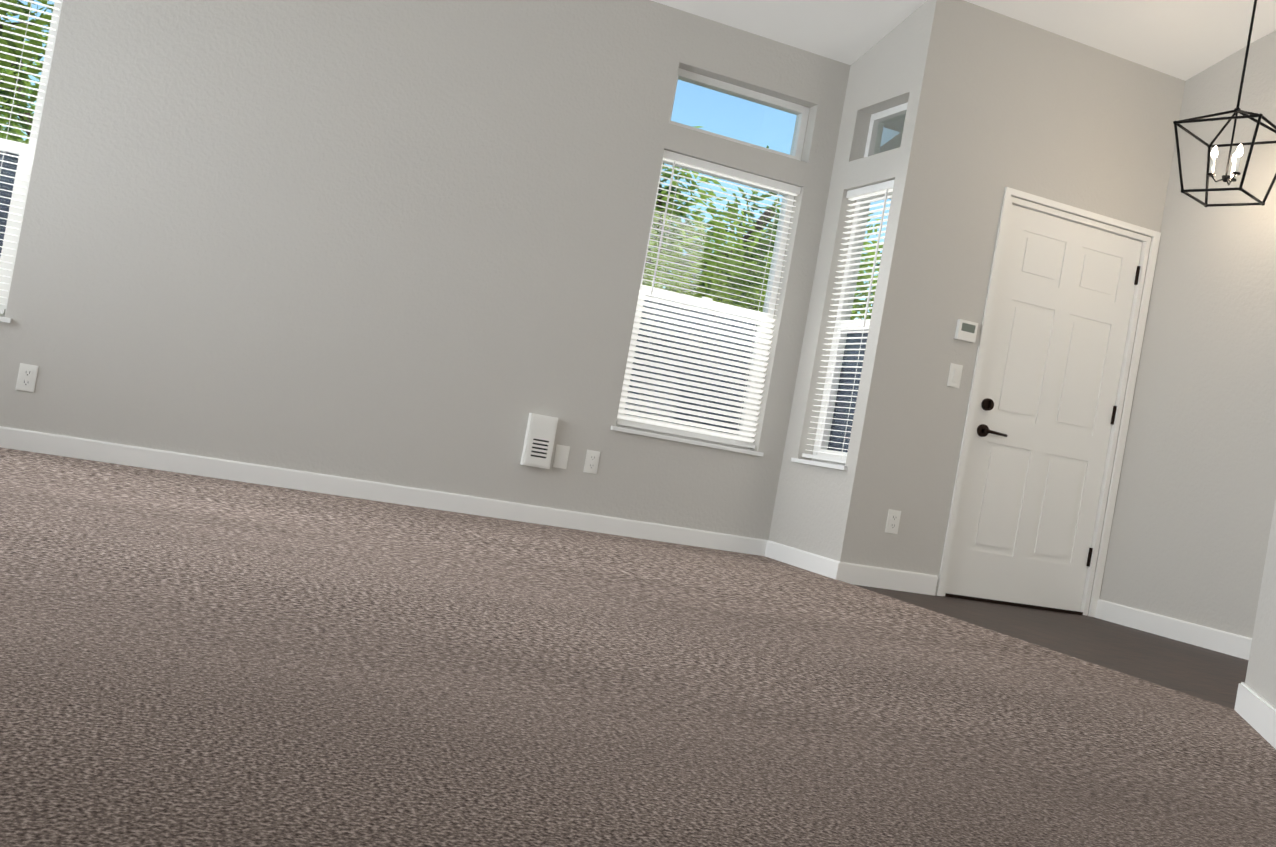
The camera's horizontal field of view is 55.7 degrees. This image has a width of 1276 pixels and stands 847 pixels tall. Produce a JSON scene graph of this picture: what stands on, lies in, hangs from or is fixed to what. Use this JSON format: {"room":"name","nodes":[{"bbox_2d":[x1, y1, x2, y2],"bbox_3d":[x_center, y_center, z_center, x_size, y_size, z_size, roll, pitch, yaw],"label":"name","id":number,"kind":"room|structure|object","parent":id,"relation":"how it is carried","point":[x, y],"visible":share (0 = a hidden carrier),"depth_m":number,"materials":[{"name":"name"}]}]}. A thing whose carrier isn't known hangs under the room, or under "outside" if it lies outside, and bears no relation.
{"room":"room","nodes":[
{"label":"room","id":0,"kind":"room"},
{"bbox_2d":[0,0,850,539],"bbox_3d":[-1.308,-1.040,5.733,5.151,2.750,0.160,10,-1,-22],"label":"wall","id":1,"kind":"structure","parent":0,"point":[398,242],"depth_m":5.71,"materials":[{"name":"grey paint"}]},
{"bbox_2d":[15,363,38,392],"bbox_3d":[-2.616,-0.196,5.169,0.072,0.116,0.009,10,-1,-22],"label":"electrical outlet","id":2,"kind":"object","parent":1,"relation":"attached to","point":[27,377],"visible":1,"depth_m":5.17,"materials":[{"name":"white plastic"}]},
{"bbox_2d":[0,0,62,322],"bbox_3d":[-3.007,-1.234,5.031,0.960,1.470,0.172,10,-1,-22],"label":"window","id":3,"kind":"structure","parent":1,"relation":"in","point":[16,161],"depth_m":5.20,"materials":[{"name":"white plastic"}]},
{"bbox_2d":[0,426,767,555],"bbox_3d":[-1.506,0.276,5.633,4.831,0.088,0.014,10,-1,-22],"label":"baseboard","id":4,"kind":"structure","parent":1,"relation":"attached to","point":[72,447],"depth_m":5.71,"materials":[{"name":"white paint"}]},
{"bbox_2d":[520,413,557,468],"bbox_3d":[-0.490,0.087,6.006,0.140,0.260,0.050,10,-1,-22],"label":"plug","id":5,"kind":"object","parent":1,"relation":"attached to","point":[540,434],"visible":0.98,"depth_m":5.98,"materials":[{"name":"white plastic"}]},
{"bbox_2d":[553,444,569,468],"bbox_3d":[-0.385,0.168,6.075,0.072,0.116,0.008,10,-1,-22],"label":"wall plate","id":6,"kind":"object","parent":1,"relation":"attached to","point":[561,456],"visible":1,"depth_m":6.07,"materials":[{"name":"white plastic"}]},
{"bbox_2d":[583,449,599,473],"bbox_3d":[-0.234,0.195,6.136,0.072,0.116,0.009,10,-1,-22],"label":"electrical outlet","id":7,"kind":"object","parent":1,"relation":"attached to","point":[591,462],"visible":1,"depth_m":6.13,"materials":[{"name":"white plastic"}]},
{"bbox_2d":[610,150,800,456],"bbox_3d":[0.364,-0.624,6.403,0.880,1.470,0.172,10,-1,-22],"label":"window","id":8,"kind":"structure","parent":1,"relation":"in","point":[696,369],"depth_m":6.41,"materials":[{"name":"white plastic"}]},
{"bbox_2d":[669,68,809,160],"bbox_3d":[0.522,-1.638,6.467,0.826,0.316,0.065,10,-1,-22],"label":"transom","id":9,"kind":"object","parent":1,"relation":"attached to","point":[801,112],"visible":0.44,"depth_m":6.48,"materials":[{"name":"white plastic"}]},
{"bbox_2d":[0,447,1275,846],"bbox_3d":[-0.321,0.541,2.387,4.991,0.120,7.260,10,-1,-22],"label":"floor carpet","id":10,"kind":"object","parent":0,"point":[194,661],"visible":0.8,"depth_m":2.32,"materials":[{"name":"brown carpet"}]},
{"bbox_2d":[768,0,964,565],"bbox_3d":[1.155,-0.703,6.244,0.160,2.950,0.740,10,-1,-22],"label":"wall","id":11,"kind":"structure","parent":0,"point":[827,512],"depth_m":5.95,"materials":[{"name":"grey paint"}]},
{"bbox_2d":[765,540,840,579],"bbox_3d":[0.831,0.693,6.185,0.014,0.088,0.754,10,-1,-22],"label":"baseboard","id":12,"kind":"structure","parent":11,"relation":"attached to","point":[818,564],"depth_m":6.13,"materials":[{"name":"white paint"}]},
{"bbox_2d":[791,180,893,470],"bbox_3d":[1.114,-0.495,6.207,0.172,1.470,0.530,10,-1,-22],"label":"window","id":13,"kind":"structure","parent":11,"relation":"in","point":[840,391],"depth_m":6.31,"materials":[{"name":"white plastic"}]},
{"bbox_2d":[864,102,907,156],"bbox_3d":[1.340,-1.498,6.242,0.065,0.276,0.476,10,-1,-22],"label":"transom","id":14,"kind":"object","parent":11,"relation":"attached to","point":[878,120],"visible":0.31,"depth_m":6.42,"materials":[{"name":"white plastic"}]},
{"bbox_2d":[651,0,1275,198],"bbox_3d":[2.072,-2.457,3.733,10.251,1.878,8.300,10,-1,-22],"label":"ceiling","id":15,"kind":"structure","parent":0,"point":[1184,40],"depth_m":6.12,"materials":[{"name":"white paint"}]},
{"bbox_2d":[1173,0,1275,206],"bbox_3d":[2.798,-1.559,5.600,0.397,1.058,0.398,11,-1,-42],"label":"pendant lantern","id":16,"kind":"object","parent":15,"relation":"hanging from","point":[1236,159],"visible":1,"depth_m":5.60,"materials":[{"name":"black metal"}]},
{"bbox_2d":[868,1,1184,616],"bbox_3d":[2.073,-0.531,6.306,1.620,2.970,0.160,10,-1,-22],"label":"wall","id":17,"kind":"structure","parent":0,"point":[1036,111],"depth_m":6.06,"materials":[{"name":"grey paint"}]},
{"bbox_2d":[838,562,937,595],"bbox_3d":[1.233,0.766,5.950,0.570,0.100,0.014,10,-1,-22],"label":"baseboard","id":18,"kind":"structure","parent":17,"relation":"attached to","point":[880,577],"depth_m":5.94,"materials":[{"name":"white paint"}]},
{"bbox_2d":[885,509,900,533],"bbox_3d":[1.258,0.484,5.946,0.072,0.116,0.009,10,-1,-22],"label":"outlet","id":19,"kind":"object","parent":17,"relation":"attached to","point":[893,521],"visible":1,"depth_m":5.94,"materials":[{"name":"white plastic"}]},
{"bbox_2d":[947,363,962,387],"bbox_3d":[1.588,-0.239,6.036,0.072,0.116,0.012,10,-1,-22],"label":"light switch","id":20,"kind":"object","parent":17,"relation":"attached to","point":[955,374],"visible":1,"depth_m":6.03,"materials":[{"name":"white plastic"}]},
{"bbox_2d":[954,319,977,342],"bbox_3d":[1.643,-0.463,6.039,0.110,0.100,0.024,10,-1,-22],"label":"thermostat","id":21,"kind":"object","parent":17,"relation":"attached to","point":[966,330],"visible":1,"depth_m":6.03,"materials":[{"name":"white plastic"}]},
{"bbox_2d":[936,187,1160,616],"bbox_3d":[2.121,-0.083,6.334,1.032,2.088,0.181,10,-1,-22],"label":"front door","id":22,"kind":"structure","parent":17,"relation":"in","point":[1043,419],"depth_m":6.30,"materials":[{"name":"white paint"}]},
{"bbox_2d":[852,584,1248,708],"bbox_3d":[4.205,1.360,3.830,4.620,0.108,6.520,10,-1,-22],"label":"floor","id":23,"kind":"structure","parent":0,"point":[1216,677],"depth_m":5.15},
{"bbox_2d":[1099,31,1275,637],"bbox_3d":[4.038,-0.803,3.559,0.160,4.104,6.360,10,-1,-22],"label":"wall","id":24,"kind":"structure","parent":0,"point":[1192,517],"depth_m":6.05,"materials":[{"name":"grey paint"}]},
{"bbox_2d":[1095,599,1251,659],"bbox_3d":[3.586,1.142,3.572,0.014,0.100,6.200,10,-1,-22],"label":"baseboard","id":25,"kind":"structure","parent":24,"relation":"attached to","point":[1231,644],"depth_m":5.93,"materials":[{"name":"white paint"}]},
{"bbox_2d":[1245,499,1275,706],"bbox_3d":[1.656,-1.254,1.243,0.510,4.104,5.000,10,-1,18],"label":"wall","id":26,"kind":"structure","parent":0,"point":[1260,679],"depth_m":3.53,"materials":[{"name":"grey paint"}]},
{"bbox_2d":[1234,682,1275,748],"bbox_3d":[1.070,0.662,1.303,0.014,0.088,5.014,10,-1,18],"label":"baseboard","id":27,"kind":"structure","parent":26,"relation":"attached to","point":[1255,710],"depth_m":3.37,"materials":[{"name":"white paint"}]},
{"label":"outside","id":28,"kind":"structure","parent":0,"visible":0},
{"bbox_3d":[-1.389,0.529,0.163,80.000,0.270,80.000,10,-1,-22],"label":"ground","id":29,"kind":"structure","parent":28,"visible":0},
{"bbox_2d":[0,0,53,143],"bbox_3d":[-3.888,-1.554,7.467,4.164,3.488,4.126,10,-1,-22],"label":"tree","id":30,"kind":"object","parent":29,"relation":"on","point":[27,55],"depth_m":6.03,"materials":[{"name":"green plant"}]},
{"bbox_2d":[623,126,882,427],"bbox_3d":[-0.035,-0.761,9.762,4.094,3.347,3.253,10,-1,-22],"label":"tree","id":31,"kind":"object","parent":29,"relation":"on","point":[706,256],"depth_m":8.88,"materials":[{"name":"green plant"}]},
{"bbox_2d":[864,251,881,318],"bbox_3d":[3.200,-0.200,10.839,2.734,3.387,2.713,10,-1,-22],"label":"tree","id":32,"kind":"object","parent":29,"relation":"on","point":[872,299],"depth_m":10.71,"materials":[{"name":"green plant"}]}
]}

